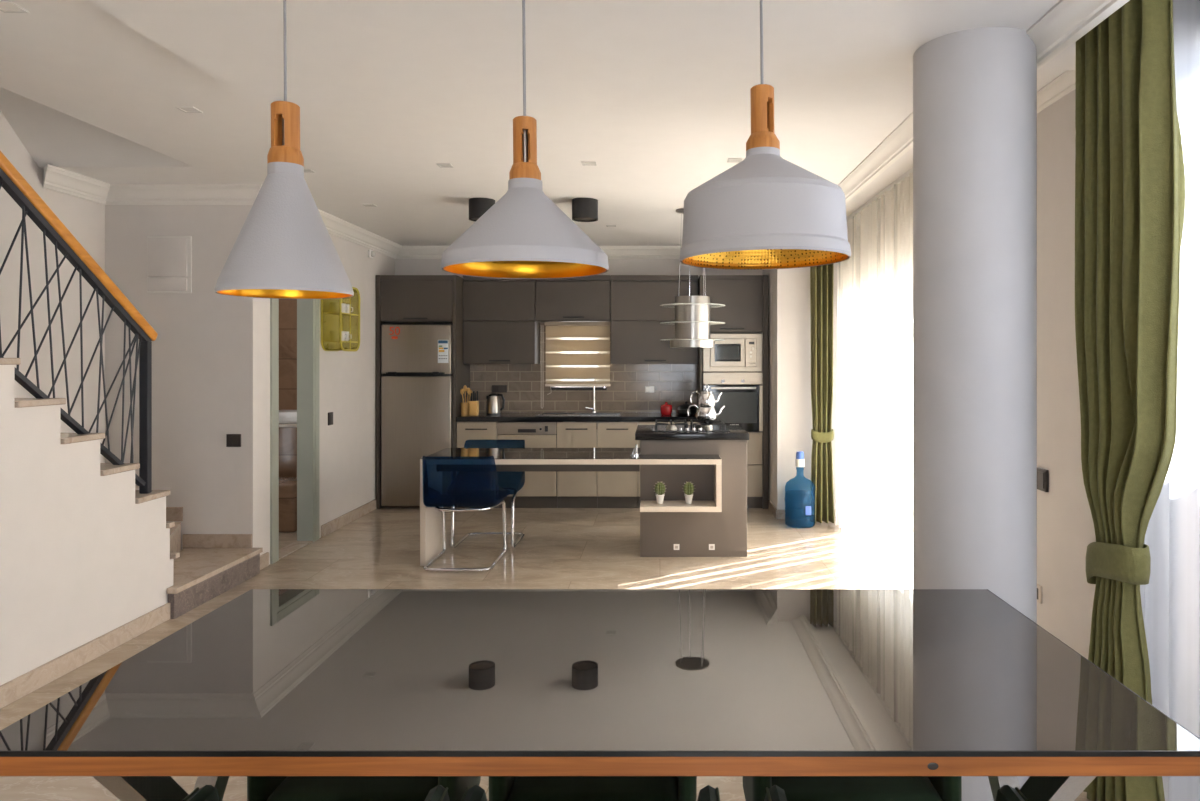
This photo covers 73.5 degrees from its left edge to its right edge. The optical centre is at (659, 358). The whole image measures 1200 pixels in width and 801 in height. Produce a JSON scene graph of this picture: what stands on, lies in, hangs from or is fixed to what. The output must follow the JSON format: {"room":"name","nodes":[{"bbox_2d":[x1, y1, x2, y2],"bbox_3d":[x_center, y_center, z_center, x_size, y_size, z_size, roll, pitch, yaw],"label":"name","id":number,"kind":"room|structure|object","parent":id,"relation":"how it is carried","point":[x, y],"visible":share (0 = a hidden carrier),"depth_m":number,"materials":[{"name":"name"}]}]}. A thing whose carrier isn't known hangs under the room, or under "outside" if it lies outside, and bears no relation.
{"room":"dining room","nodes":[
{"label":"dining room","id":0,"kind":"room"},
{"bbox_2d":[0,111,104,462],"bbox_3d":[-3.985,-1.200,1.400,0.200,5.400,8.400,0,0,0],"label":"wall","id":1,"kind":"structure","parent":0,"point":[85,219],"depth_m":5.08,"materials":[{"name":"paint"}]},
{"bbox_2d":[43,164,109,204],"bbox_3d":[-3.828,-1.139,5.263,0.115,0.122,0.675,0,0,0],"label":"trim","id":2,"kind":"structure","parent":1,"relation":"attached to","point":[56,179],"depth_m":5.23,"materials":[{"name":"white paint"}]},
{"bbox_2d":[0,87,192,166],"bbox_3d":[-3.397,-2.450,3.700,0.975,2.500,2.600,0,0,0],"label":"ceiling","id":3,"kind":"structure","parent":0,"point":[53,137],"depth_m":4.87,"materials":[{"name":"paint"}]},
{"bbox_2d":[105,205,233,549],"bbox_3d":[-3.533,0.150,5.675,1.105,2.700,0.150,0,0,0],"label":"wall","id":4,"kind":"structure","parent":0,"point":[193,347],"depth_m":5.60,"materials":[{"name":"paint"}]},
{"bbox_2d":[147,236,191,292],"bbox_3d":[-3.430,-0.660,5.588,0.310,0.400,0.025,0,0,0],"label":"electrical panel","id":5,"kind":"object","parent":4,"relation":"attached to","point":[169,258],"visible":1,"depth_m":5.58,"materials":[{"name":"paint"}]},
{"bbox_2d":[105,184,260,204],"bbox_3d":[-3.310,-1.139,5.543,1.150,0.122,0.115,0,0,0],"label":"trim","id":6,"kind":"structure","parent":4,"relation":"attached to","point":[118,194],"depth_m":5.54,"materials":[{"name":"white paint"}]},
{"bbox_2d":[182,534,252,547],"bbox_3d":[-3.092,1.272,5.592,0.485,0.095,0.016,0,0,0],"label":"baseboard","id":7,"kind":"structure","parent":4,"relation":"attached to","point":[188,540],"depth_m":5.58,"materials":[{"name":"beige stone"}]},
{"bbox_2d":[226,434,240,446],"bbox_3d":[-2.980,0.570,5.592,0.100,0.090,0.016,0,0,0],"label":"light switch","id":8,"kind":"object","parent":4,"relation":"attached to","point":[232,440],"visible":1,"depth_m":5.59,"materials":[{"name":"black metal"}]},
{"bbox_2d":[0,205,394,685],"bbox_3d":[-2.910,0.150,2.900,0.140,2.700,11.400,0,0,0],"label":"wall","id":9,"kind":"structure","parent":0,"point":[80,561],"depth_m":4.22,"materials":[{"name":"paint"}]},
{"bbox_2d":[0,603,169,708],"bbox_3d":[-2.831,1.452,1.010,0.018,0.095,7.220,0,0,0],"label":"baseboard","id":10,"kind":"structure","parent":9,"relation":"attached to","point":[31,681],"depth_m":3.88,"materials":[{"name":"beige stone"}]},
{"bbox_2d":[260,552,268,569],"bbox_3d":[-2.842,1.450,5.700,0.016,0.100,0.200,0,0,0],"label":"baseboard","id":11,"kind":"structure","parent":9,"relation":"attached to","point":[264,558],"depth_m":5.73,"materials":[{"name":"beige stone"}]},
{"bbox_2d":[270,298,318,563],"bbox_3d":[-2.901,0.405,6.250,0.138,2.190,0.810,0,0,0],"label":"door frame","id":12,"kind":"structure","parent":9,"relation":"in","point":[307,309],"depth_m":6.54,"materials":[{"name":"white wood"}]},
{"bbox_2d":[279,541,312,559],"bbox_3d":[-2.910,1.494,6.250,0.140,0.012,0.590,0,0,0],"label":"threshold","id":13,"kind":"object","parent":9,"relation":"attached to","point":[285,551],"depth_m":6.31,"materials":[{"name":"beige stone"}]},
{"bbox_2d":[255,184,401,258],"bbox_3d":[-2.792,-1.139,7.043,0.115,0.122,3.115,0,0,0],"label":"trim","id":14,"kind":"structure","parent":9,"relation":"attached to","point":[335,226],"depth_m":7.40,"materials":[{"name":"white paint"}]},
{"bbox_2d":[328,412,332,424],"bbox_3d":[-2.842,0.515,6.905,0.016,0.110,0.090,0,0,0],"label":"light switch","id":15,"kind":"object","parent":9,"relation":"attached to","point":[330,414],"visible":1,"depth_m":6.88,"materials":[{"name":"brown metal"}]},
{"bbox_2d":[321,287,359,350],"bbox_3d":[-2.759,-0.347,6.920,0.175,0.563,0.438,0,0,0],"label":"wall shelf","id":16,"kind":"object","parent":9,"relation":"attached to","point":[340,313],"visible":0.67,"depth_m":6.78,"materials":[{"name":"yellow metal"}]},
{"bbox_2d":[330,331,342,340],"bbox_3d":[-2.756,-0.197,6.797,0.093,0.085,0.083,0,0,38],"label":"cup","id":17,"kind":"object","parent":16,"relation":"on","point":[334,335],"visible":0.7,"depth_m":6.77,"materials":[{"name":"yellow ceramic"}]},
{"bbox_2d":[321,499,375,536],"bbox_3d":[-2.842,1.450,7.360,0.016,0.100,1.280,0,0,0],"label":"baseboard","id":18,"kind":"structure","parent":9,"relation":"attached to","point":[327,528],"depth_m":7.25,"materials":[{"name":"beige stone"}]},
{"bbox_2d":[279,299,296,409],"bbox_3d":[-3.640,0.150,7.175,1.320,2.700,2.850,0,0,0],"label":"wall","id":19,"kind":"structure","parent":0,"point":[287,307],"depth_m":8.00,"materials":[{"name":"brown tile"}]},
{"bbox_2d":[279,410,296,476],"bbox_3d":[-3.615,0.744,7.735,1.070,0.812,0.510,0,0,0],"label":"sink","id":20,"kind":"object","parent":19,"relation":"attached to","point":[287,418],"visible":0.1,"depth_m":7.50,"materials":[{"name":"white ceramic"}]},
{"bbox_2d":[279,424,296,426],"bbox_3d":[-3.615,0.625,7.735,1.070,0.030,0.510,0,0,0],"label":"countertop","id":21,"kind":"structure","parent":20,"relation":"on","point":[280,425],"depth_m":7.48,"materials":[{"name":"beige stone"}]},
{"bbox_2d":[279,410,296,423],"bbox_3d":[-3.500,0.555,7.710,0.500,0.110,0.380,0,0,0],"label":"basin","id":22,"kind":"object","parent":21,"relation":"in","point":[285,416],"depth_m":7.52,"materials":[{"name":"white ceramic"}]},
{"bbox_2d":[0,0,1066,245],"bbox_3d":[-1.067,-1.260,3.000,6.035,0.120,11.600,0,0,0],"label":"ceiling","id":23,"kind":"structure","parent":0,"point":[77,59],"depth_m":4.39,"materials":[{"name":"paint"}]},
{"bbox_2d":[0,1,28,12],"bbox_3d":[-2.220,-1.196,2.720,0.084,0.005,0.084,0,0,0],"label":"recessed light","id":24,"kind":"object","parent":23,"relation":"in","point":[5,6],"visible":1,"depth_m":2.73,"materials":[{"name":"white ceramic"}]},
{"bbox_2d":[175,106,202,112],"bbox_3d":[-2.260,-1.196,3.840,0.084,0.005,0.084,0,0,0],"label":"recessed light","id":25,"kind":"object","parent":23,"relation":"in","point":[187,109],"visible":1,"depth_m":3.83,"materials":[{"name":"white ceramic"}]},
{"bbox_2d":[437,164,453,167],"bbox_3d":[-1.330,-1.196,4.950,0.084,0.005,0.084,0,0,0],"label":"recessed light","id":26,"kind":"object","parent":23,"relation":"in","point":[439,165],"visible":1,"depth_m":4.95,"materials":[{"name":"white ceramic"}]},
{"bbox_2d":[469,198,494,221],"bbox_3d":[-1.344,-1.125,6.040,0.196,0.149,0.196,0,0,0],"label":"ceiling spotlight","id":27,"kind":"object","parent":23,"relation":"attached to","point":[478,207],"visible":0.59,"depth_m":5.95,"materials":[{"name":"black metal"}]},
{"bbox_2d":[572,198,597,221],"bbox_3d":[-0.566,-1.125,6.040,0.196,0.149,0.196,0,0,0],"label":"ceiling spotlight","id":28,"kind":"object","parent":23,"relation":"attached to","point":[583,209],"visible":1,"depth_m":5.96,"materials":[{"name":"black metal"}]},
{"bbox_2d":[576,218,594,220],"bbox_3d":[-0.566,-1.062,6.040,0.170,0.005,0.170,0,0,0],"label":"diffuser","id":29,"kind":"object","parent":28,"relation":"attached to","point":[577,219],"depth_m":6.08,"materials":[{"name":"plastic"}]},
{"bbox_2d":[660,208,725,347],"bbox_3d":[0.262,-0.645,6.450,0.532,1.106,0.532,0,0,0],"label":"range hood","id":30,"kind":"object","parent":23,"relation":"hanging from","point":[692,322],"visible":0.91,"depth_m":6.33,"materials":[{"name":"metal"}]},
{"bbox_2d":[727,158,741,162],"bbox_3d":[0.450,-1.196,4.820,0.084,0.005,0.084,0,0,0],"label":"recessed light","id":31,"kind":"object","parent":23,"relation":"in","point":[730,160],"visible":0.91,"depth_m":4.82,"materials":[{"name":"white ceramic"}]},
{"bbox_2d":[847,168,912,220],"bbox_3d":[1.600,-1.186,5.825,0.030,0.028,3.250,0,0,0],"label":"rail","id":32,"kind":"object","parent":23,"relation":"attached to","point":[902,178],"visible":0.21,"depth_m":5.72,"materials":[{"name":"white plastic"}]},
{"bbox_2d":[809,264,833,522],"bbox_3d":[1.478,0.163,7.280,0.228,2.645,0.106,0,0,0],"label":"curtain","id":33,"kind":"object","parent":32,"relation":"hanging from","point":[821,277],"visible":0.87,"depth_m":7.26,"materials":[{"name":"green fabric"}]},
{"bbox_2d":[836,173,912,588],"bbox_3d":[1.600,0.158,5.707,0.076,2.656,3.023,0,0,0],"label":"sheer curtain","id":34,"kind":"object","parent":32,"relation":"hanging from","point":[874,414],"visible":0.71,"depth_m":5.86,"materials":[{"name":"white fabric"}]},
{"bbox_2d":[0,506,1090,800],"bbox_3d":[-1.125,1.550,3.000,6.150,0.100,11.600,0,0,0],"label":"floor","id":35,"kind":"structure","parent":0,"point":[560,548],"depth_m":5.78,"materials":[{"name":"stone"}]},
{"bbox_2d":[0,358,262,618],"bbox_3d":[-3.330,0.098,3.614,1.100,2.804,3.968,0,0,0],"label":"staircase","id":36,"kind":"structure","parent":35,"relation":"on","point":[200,575],"depth_m":4.98,"materials":[{"name":"beige stone"}]},
{"bbox_2d":[0,151,157,493],"bbox_3d":[-2.894,-0.728,3.080,0.060,2.964,2.982,0,0,0],"label":"stair railing","id":37,"kind":"object","parent":36,"relation":"on","point":[31,204],"visible":0.88,"depth_m":4.00,"materials":[{"name":"metal"}]},
{"bbox_2d":[279,477,296,531],"bbox_3d":[-3.650,1.290,7.125,1.000,0.420,0.450,0,0,0],"label":"bench","id":38,"kind":"object","parent":35,"relation":"on","point":[287,485],"visible":0.21,"depth_m":6.90,"materials":[{"name":"brown wood"}]},
{"bbox_2d":[183,785,449,800],"bbox_3d":[-0.654,1.100,1.347,0.494,0.803,0.487,0,0,0],"label":"dining chair","id":39,"kind":"object","parent":35,"relation":"on","point":[207,792],"visible":1,"depth_m":1.53,"materials":[{"name":"green fabric"}]},
{"bbox_2d":[247,776,480,800],"bbox_3d":[-0.730,1.100,2.103,0.494,0.803,0.487,0,0,0],"label":"dining chair","id":40,"kind":"object","parent":35,"relation":"on","point":[259,788],"visible":0.04,"depth_m":1.91,"materials":[{"name":"green fabric"}]},
{"bbox_2d":[381,323,452,505],"bbox_3d":[-2.433,0.560,8.242,0.705,1.840,0.616,0,0,0],"label":"refrigerator","id":41,"kind":"object","parent":35,"relation":"on","point":[416,358],"visible":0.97,"depth_m":7.96,"materials":[{"name":"silver metal"}]},
{"bbox_2d":[376,275,469,508],"bbox_3d":[-2.442,0.330,8.284,0.805,2.340,0.623,0,0,0],"label":"tall cabinet","id":42,"kind":"object","parent":35,"relation":"on","point":[399,298],"visible":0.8,"depth_m":8.00,"materials":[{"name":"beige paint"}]},
{"bbox_2d":[422,456,509,571],"bbox_3d":[-1.435,1.093,5.915,0.550,0.813,0.586,0,0,0],"label":"bar chair","id":43,"kind":"object","parent":35,"relation":"on","point":[447,481],"visible":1,"depth_m":5.65,"materials":[{"name":"blue plastic"}]},
{"bbox_2d":[457,422,497,507],"bbox_3d":[-1.833,1.064,8.281,0.403,0.872,0.618,0,0,0],"label":"base cabinet","id":44,"kind":"object","parent":35,"relation":"on","point":[465,430],"visible":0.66,"depth_m":8.00,"materials":[{"name":"beige paint"}]},
{"bbox_2d":[456,413,696,421],"bbox_3d":[-0.820,0.600,8.283,2.430,0.050,0.625,0,0,0],"label":"countertop","id":45,"kind":"structure","parent":44,"relation":"on","point":[482,417],"depth_m":7.97,"materials":[{"name":"black stone"}]},
{"bbox_2d":[461,402,468,415],"bbox_3d":[-1.975,0.509,8.120,0.096,0.130,0.096,0,0,0],"label":"pot","id":46,"kind":"object","parent":45,"relation":"on","point":[464,406],"visible":0.95,"depth_m":8.08,"materials":[{"name":"brown wood"}]},
{"bbox_2d":[469,401,478,415],"bbox_3d":[-1.885,0.499,8.110,0.080,0.149,0.100,0,0,0],"label":"knife block","id":47,"kind":"object","parent":45,"relation":"on","point":[473,405],"visible":1,"depth_m":8.06,"materials":[{"name":"brown wood"}]},
{"bbox_2d":[486,393,504,414],"bbox_3d":[-1.711,0.465,8.264,0.172,0.218,0.150,0,0,36],"label":"electric kettle","id":48,"kind":"object","parent":45,"relation":"on","point":[493,402],"visible":1,"depth_m":8.22,"materials":[{"name":"silver metal"}]},
{"bbox_2d":[536,413,622,415],"bbox_3d":[-0.820,0.639,8.260,0.860,0.142,0.430,0,0,0],"label":"sink","id":49,"kind":"object","parent":45,"relation":"in","point":[543,414],"visible":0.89,"depth_m":8.19,"materials":[{"name":"metal"}]},
{"bbox_2d":[585,386,605,412],"bbox_3d":[-0.684,0.383,8.500,0.216,0.384,0.056,0,0,0],"label":"kitchen faucet","id":50,"kind":"object","parent":45,"relation":"on","point":[594,406],"visible":0.58,"depth_m":8.49,"materials":[{"name":"silver metal"}]},
{"bbox_2d":[660,402,671,414],"bbox_3d":[0.065,0.508,8.250,0.124,0.132,0.124,0,0,0],"label":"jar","id":51,"kind":"object","parent":45,"relation":"on","point":[665,409],"visible":1,"depth_m":8.20,"materials":[{"name":"red ceramic"}]},
{"bbox_2d":[677,401,695,415],"bbox_3d":[0.270,0.504,8.200,0.200,0.139,0.200,0,0,0],"label":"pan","id":52,"kind":"object","parent":45,"relation":"on","point":[682,409],"visible":0.97,"depth_m":8.12,"materials":[{"name":"black metal"}]},
{"bbox_2d":[450,440,524,549],"bbox_3d":[-1.390,1.093,6.525,0.550,0.813,0.586,0,0,0],"label":"bar chair","id":53,"kind":"object","parent":35,"relation":"on","point":[513,481],"visible":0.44,"depth_m":6.76,"materials":[{"name":"silver metal"}]},
{"bbox_2d":[497,422,556,507],"bbox_3d":[-1.332,1.064,8.265,0.592,0.872,0.570,0,0,0],"label":"dishwasher","id":54,"kind":"object","parent":35,"relation":"on","point":[539,490],"visible":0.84,"depth_m":8.00,"materials":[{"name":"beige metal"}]},
{"bbox_2d":[420,448,721,565],"bbox_3d":[-0.646,1.111,6.160,2.187,0.777,0.720,0,0,0],"label":"breakfast bar","id":55,"kind":"object","parent":35,"relation":"on","point":[506,459],"visible":0.76,"depth_m":5.93,"materials":[{"name":"beige laminate"}]},
{"bbox_2d":[630,444,638,455],"bbox_3d":[-0.190,0.681,6.000,0.070,0.084,0.070,0,0,0],"label":"chrome fitting","id":56,"kind":"object","parent":55,"relation":"on","point":[635,449],"visible":1,"depth_m":5.99,"materials":[{"name":"silver metal"}]},
{"bbox_2d":[653,481,666,503],"bbox_3d":[0.000,0.991,5.930,0.101,0.162,0.101,0,0,0],"label":"potted cactus","id":57,"kind":"object","parent":55,"relation":"on","point":[659,487],"visible":1,"depth_m":5.91,"materials":[{"name":"green plant"}]},
{"bbox_2d":[655,494,664,503],"bbox_3d":[0.000,1.038,5.930,0.068,0.068,0.068,0,0,0],"label":"pot","id":58,"kind":"object","parent":57,"relation":"attached to","point":[659,497],"depth_m":5.91,"materials":[{"name":"white ceramic"}]},
{"bbox_2d":[655,482,664,494],"bbox_3d":[0.000,0.962,5.930,0.080,0.096,0.080,0,0,0],"label":"plant","id":59,"kind":"object","parent":57,"relation":"on","point":[659,487],"depth_m":5.91,"materials":[{"name":"green plant"}]},
{"bbox_2d":[682,482,693,503],"bbox_3d":[0.213,0.991,5.930,0.101,0.162,0.101,0,0,0],"label":"potted cactus","id":60,"kind":"object","parent":55,"relation":"on","point":[688,488],"visible":1,"depth_m":5.91,"materials":[{"name":"green plant"}]},
{"bbox_2d":[684,494,692,503],"bbox_3d":[0.213,1.038,5.930,0.068,0.068,0.068,0,0,0],"label":"pot","id":61,"kind":"object","parent":60,"relation":"attached to","point":[688,497],"depth_m":5.91,"materials":[{"name":"white ceramic"}]},
{"bbox_2d":[683,482,693,494],"bbox_3d":[0.213,0.962,5.930,0.080,0.096,0.080,0,0,0],"label":"plant","id":62,"kind":"object","parent":60,"relation":"on","point":[688,488],"depth_m":5.91,"materials":[{"name":"green plant"}]},
{"bbox_2d":[557,422,596,507],"bbox_3d":[-0.832,1.066,8.281,0.402,0.868,0.618,0,0,0],"label":"base cabinet","id":63,"kind":"object","parent":35,"relation":"on","point":[575,489],"visible":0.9,"depth_m":8.00,"materials":[{"name":"beige paint"}]},
{"bbox_2d":[461,785,719,800],"bbox_3d":[-0.131,1.100,1.347,0.494,0.803,0.487,0,0,0],"label":"dining chair","id":64,"kind":"object","parent":35,"relation":"on","point":[476,793],"visible":1,"depth_m":1.53,"materials":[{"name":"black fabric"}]},
{"bbox_2d":[489,776,696,800],"bbox_3d":[-0.160,1.100,2.103,0.494,0.803,0.487,0,0,0],"label":"dining chair","id":65,"kind":"object","parent":35,"relation":"on","point":[501,788],"visible":0.06,"depth_m":1.90,"materials":[{"name":"green fabric"}]},
{"bbox_2d":[0,589,1199,800],"bbox_3d":[-0.112,1.063,1.739,2.019,0.865,0.906,0,0,0],"label":"dining table","id":66,"kind":"object","parent":35,"relation":"on","point":[267,682],"visible":1,"depth_m":1.50,"materials":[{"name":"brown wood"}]},
{"bbox_2d":[597,422,637,507],"bbox_3d":[-0.425,1.066,8.281,0.408,0.868,0.618,0,0,0],"label":"base cabinet","id":67,"kind":"object","parent":35,"relation":"on","point":[615,489],"visible":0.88,"depth_m":8.00,"materials":[{"name":"beige paint"}]},
{"bbox_2d":[638,422,698,507],"bbox_3d":[0.087,1.064,8.281,0.613,0.872,0.618,0,0,0],"label":"base cabinet","id":68,"kind":"object","parent":35,"relation":"on","point":[639,423],"visible":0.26,"depth_m":8.00,"materials":[{"name":"beige paint"}]},
{"bbox_2d":[640,440,746,556],"bbox_3d":[0.255,1.058,6.390,0.810,0.885,0.660,0,0,0],"label":"kitchen island","id":69,"kind":"object","parent":35,"relation":"on","point":[693,532],"visible":0.74,"depth_m":6.06,"materials":[{"name":"grey wood"}]},
{"bbox_2d":[635,425,748,439],"bbox_3d":[0.242,0.586,6.415,0.860,0.052,0.770,0,0,0],"label":"island countertop","id":70,"kind":"structure","parent":69,"relation":"on","point":[643,432],"depth_m":6.03,"materials":[{"name":"black stone"}]},
{"bbox_2d":[652,419,729,431],"bbox_3d":[0.240,0.529,6.405,0.600,0.059,0.510,0,0,0],"label":"gas hob","id":71,"kind":"object","parent":70,"relation":"in","point":[721,426],"visible":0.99,"depth_m":6.28,"materials":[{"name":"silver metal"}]},
{"bbox_2d":[687,404,724,420],"bbox_3d":[0.377,0.434,6.532,0.276,0.128,0.164,0,0,29],"label":"tea kettle","id":72,"kind":"object","parent":71,"relation":"on","point":[703,413],"visible":0.93,"depth_m":6.47,"materials":[{"name":"silver metal"}]},
{"bbox_2d":[690,385,721,406],"bbox_3d":[0.377,0.298,6.532,0.236,0.180,0.140,0,0,29],"label":"teapot","id":73,"kind":"object","parent":72,"relation":"on","point":[706,398],"visible":1,"depth_m":6.49,"materials":[{"name":"silver metal"}]},
{"bbox_2d":[697,275,767,508],"bbox_3d":[0.743,0.330,8.284,0.685,2.340,0.623,0,0,0],"label":"tall cabinet","id":74,"kind":"object","parent":35,"relation":"on","point":[745,297],"visible":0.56,"depth_m":8.00,"materials":[{"name":"beige paint"}]},
{"bbox_2d":[703,372,762,431],"bbox_3d":[0.728,0.428,8.194,0.595,0.593,0.512,0,0,0],"label":"oven","id":75,"kind":"object","parent":74,"relation":"in","point":[741,396],"visible":0.88,"depth_m":7.97,"materials":[{"name":"black metal"}]},
{"bbox_2d":[703,333,762,371],"bbox_3d":[0.728,-0.064,8.206,0.595,0.383,0.488,0,0,0],"label":"microwave","id":76,"kind":"object","parent":74,"relation":"in","point":[739,352],"visible":0.97,"depth_m":7.97,"materials":[{"name":"metal"}]},
{"bbox_2d":[795,451,810,514],"bbox_3d":[1.260,1.164,7.200,0.276,0.670,0.276,0,0,0],"label":"water bottle","id":77,"kind":"object","parent":35,"relation":"on","point":[799,461],"visible":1,"depth_m":7.17,"materials":[{"name":"blue plastic"}]},
{"bbox_2d":[743,776,961,800],"bbox_3d":[0.468,1.100,2.103,0.494,0.803,0.487,0,0,0],"label":"dining chair","id":78,"kind":"object","parent":35,"relation":"on","point":[796,788],"visible":0.03,"depth_m":1.90,"materials":[{"name":"green fabric"}]},
{"bbox_2d":[764,785,1027,800],"bbox_3d":[0.449,1.100,1.347,0.494,0.803,0.487,0,0,0],"label":"dining chair","id":79,"kind":"object","parent":35,"relation":"on","point":[1006,792],"visible":1,"depth_m":1.53,"materials":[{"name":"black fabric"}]},
{"bbox_2d":[395,259,761,412],"bbox_3d":[-1.125,0.150,8.688,6.150,2.700,0.225,0,0,0],"label":"wall","id":80,"kind":"structure","parent":0,"point":[674,384],"depth_m":8.58,"materials":[{"name":"grey tile"}]},
{"bbox_2d":[492,385,506,392],"bbox_3d":[-1.720,0.320,8.568,0.160,0.080,0.014,0,0,0],"label":"wall socket","id":81,"kind":"object","parent":80,"relation":"attached to","point":[495,388],"visible":1,"depth_m":8.56,"materials":[{"name":"grey plastic"}]},
{"bbox_2d":[463,275,539,363],"bbox_3d":[-1.662,-0.406,8.409,0.742,0.917,0.373,0,0,0],"label":"upper cabinet","id":82,"kind":"object","parent":80,"relation":"attached to","point":[500,326],"visible":0.95,"depth_m":8.25,"materials":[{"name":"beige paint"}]},
{"bbox_2d":[395,246,681,258],"bbox_3d":[-0.875,-1.139,8.543,3.950,0.122,0.115,0,0,0],"label":"trim","id":83,"kind":"structure","parent":80,"relation":"attached to","point":[406,252],"depth_m":8.54,"materials":[{"name":"white paint"}]},
{"bbox_2d":[535,275,610,321],"bbox_3d":[-0.900,-0.628,8.409,0.774,0.473,0.373,0,0,0],"label":"upper cabinet","id":84,"kind":"object","parent":80,"relation":"attached to","point":[587,298],"visible":0.92,"depth_m":8.25,"materials":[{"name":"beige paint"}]},
{"bbox_2d":[541,322,610,407],"bbox_3d":[-0.875,0.065,8.330,0.726,0.905,0.060,0,0,0],"label":"zebra blind","id":85,"kind":"object","parent":80,"relation":"attached to","point":[577,353],"visible":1,"depth_m":8.33,"materials":[{"name":"fabric"}]},
{"bbox_2d":[550,386,606,389],"bbox_3d":[-0.870,-0.035,8.605,0.600,0.730,0.210,0,0,0],"label":"window","id":86,"kind":"structure","parent":80,"relation":"in","point":[557,387],"depth_m":8.50,"materials":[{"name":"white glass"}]},
{"bbox_2d":[645,386,653,392],"bbox_3d":[-0.110,0.325,8.568,0.100,0.070,0.014,0,0,0],"label":"wall socket","id":87,"kind":"object","parent":80,"relation":"attached to","point":[648,389],"visible":1,"depth_m":8.56,"materials":[{"name":"plastic"}]},
{"bbox_2d":[611,275,697,363],"bbox_3d":[-0.058,-0.406,8.409,0.902,0.917,0.373,0,0,0],"label":"upper cabinet","id":88,"kind":"object","parent":80,"relation":"attached to","point":[637,314],"visible":0.88,"depth_m":8.25,"materials":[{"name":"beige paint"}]},
{"bbox_2d":[90,0,1075,106],"bbox_3d":[0.000,-1.150,0.345,3.500,0.100,6.290,0,0,0],"label":"ceiling","id":89,"kind":"structure","parent":0,"point":[341,53],"depth_m":2.81,"materials":[{"name":"paint"}]},
{"bbox_2d":[214,0,353,298],"bbox_3d":[-0.812,-0.625,1.740,0.274,0.971,0.274,0,0,-36],"label":"pendant lamp","id":90,"kind":"object","parent":89,"relation":"hanging from","point":[284,248],"visible":1,"depth_m":1.68,"materials":[{"name":"white metal"}]},
{"bbox_2d":[441,0,608,278],"bbox_3d":[-0.291,-0.650,1.740,0.358,0.920,0.358,0,0,21],"label":"pendant lamp","id":91,"kind":"object","parent":89,"relation":"hanging from","point":[524,234],"visible":1,"depth_m":1.66,"materials":[{"name":"white metal"}]},
{"bbox_2d":[680,0,850,269],"bbox_3d":[0.227,-0.661,1.740,0.368,0.898,0.368,0,0,-17],"label":"pendant lamp","id":92,"kind":"object","parent":89,"relation":"hanging from","point":[766,211],"visible":1,"depth_m":1.61,"materials":[{"name":"white metal"}]},
{"bbox_2d":[1026,0,1129,70],"bbox_3d":[1.294,-1.069,0.445,0.132,0.062,6.090,0,0,0],"label":"trim","id":93,"kind":"structure","parent":89,"relation":"attached to","point":[1066,22],"depth_m":2.54,"materials":[{"name":"white paint"}]},
{"bbox_2d":[1140,0,1199,800],"bbox_3d":[1.675,0.158,1.810,0.060,2.655,2.220,0,0,0],"label":"sheer curtain","id":94,"kind":"object","parent":89,"relation":"hanging from","point":[1170,602],"visible":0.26,"depth_m":2.55,"materials":[{"name":"white fabric"}]},
{"bbox_2d":[762,263,837,509],"bbox_3d":[1.525,0.150,8.050,0.850,2.700,1.100,0,0,0],"label":"wall","id":95,"kind":"structure","parent":0,"point":[789,323],"depth_m":7.50,"materials":[{"name":"paint"}]},
{"bbox_2d":[768,500,777,518],"bbox_3d":[1.092,1.455,7.742,0.016,0.090,0.516,0,0,0],"label":"baseboard","id":96,"kind":"structure","parent":95,"relation":"attached to","point":[771,507],"depth_m":7.70,"materials":[{"name":"beige stone"}]},
{"bbox_2d":[778,509,835,518],"bbox_3d":[1.425,1.455,7.492,0.650,0.090,0.016,0,0,0],"label":"baseboard","id":97,"kind":"structure","parent":95,"relation":"attached to","point":[782,513],"depth_m":7.48,"materials":[{"name":"beige stone"}]},
{"bbox_2d":[838,112,912,202],"bbox_3d":[1.294,-1.169,5.495,0.132,0.062,4.010,0,0,0],"label":"trim","id":98,"kind":"structure","parent":95,"relation":"attached to","point":[899,142],"depth_m":4.66,"materials":[{"name":"white paint"}]},
{"bbox_2d":[913,27,1036,800],"bbox_3d":[1.118,0.200,2.855,0.410,2.600,0.410,0,0,0],"label":"wall column","id":99,"kind":"structure","parent":0,"point":[975,90],"depth_m":2.68,"materials":[{"name":"grey paint"}]},
{"bbox_2d":[859,89,1095,658],"bbox_3d":[1.850,0.150,2.350,0.200,2.700,10.300,0,0,0],"label":"wall","id":100,"kind":"structure","parent":0,"point":[1065,525],"depth_m":3.50,"materials":[{"name":"paint"}]},
{"bbox_2d":[859,70,1075,228],"bbox_3d":[1.721,-1.169,5.275,0.058,0.061,4.450,0,0,0],"label":"trim","id":101,"kind":"structure","parent":100,"relation":"attached to","point":[1063,84],"depth_m":3.47,"materials":[{"name":"white paint"}]},
{"bbox_2d":[1037,584,1041,603],"bbox_3d":[1.742,1.080,3.700,0.015,0.080,0.080,0,0,0],"label":"wall socket","id":102,"kind":"object","parent":100,"relation":"attached to","point":[1039,587],"visible":0.48,"depth_m":3.66,"materials":[{"name":"beige plastic"}]},
{"bbox_2d":[1037,467,1048,491],"bbox_3d":[1.741,0.550,3.645,0.018,0.100,0.090,0,0,0],"label":"light switch","id":103,"kind":"object","parent":100,"relation":"attached to","point":[1042,474],"visible":0.89,"depth_m":3.62,"materials":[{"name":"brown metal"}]},
{"bbox_3d":[1.500,-1.174,1.805,0.030,0.010,2.410,0,0,0],"label":"rail","id":104,"kind":"object","parent":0,"visible":0},
{"bbox_2d":[1075,0,1184,800],"bbox_3d":[1.513,0.159,2.606,0.165,2.653,0.475,0,0,-5],"label":"curtain","id":105,"kind":"object","parent":104,"relation":"hanging from","point":[1130,168],"visible":0.83,"depth_m":2.52,"materials":[{"name":"green fabric"}]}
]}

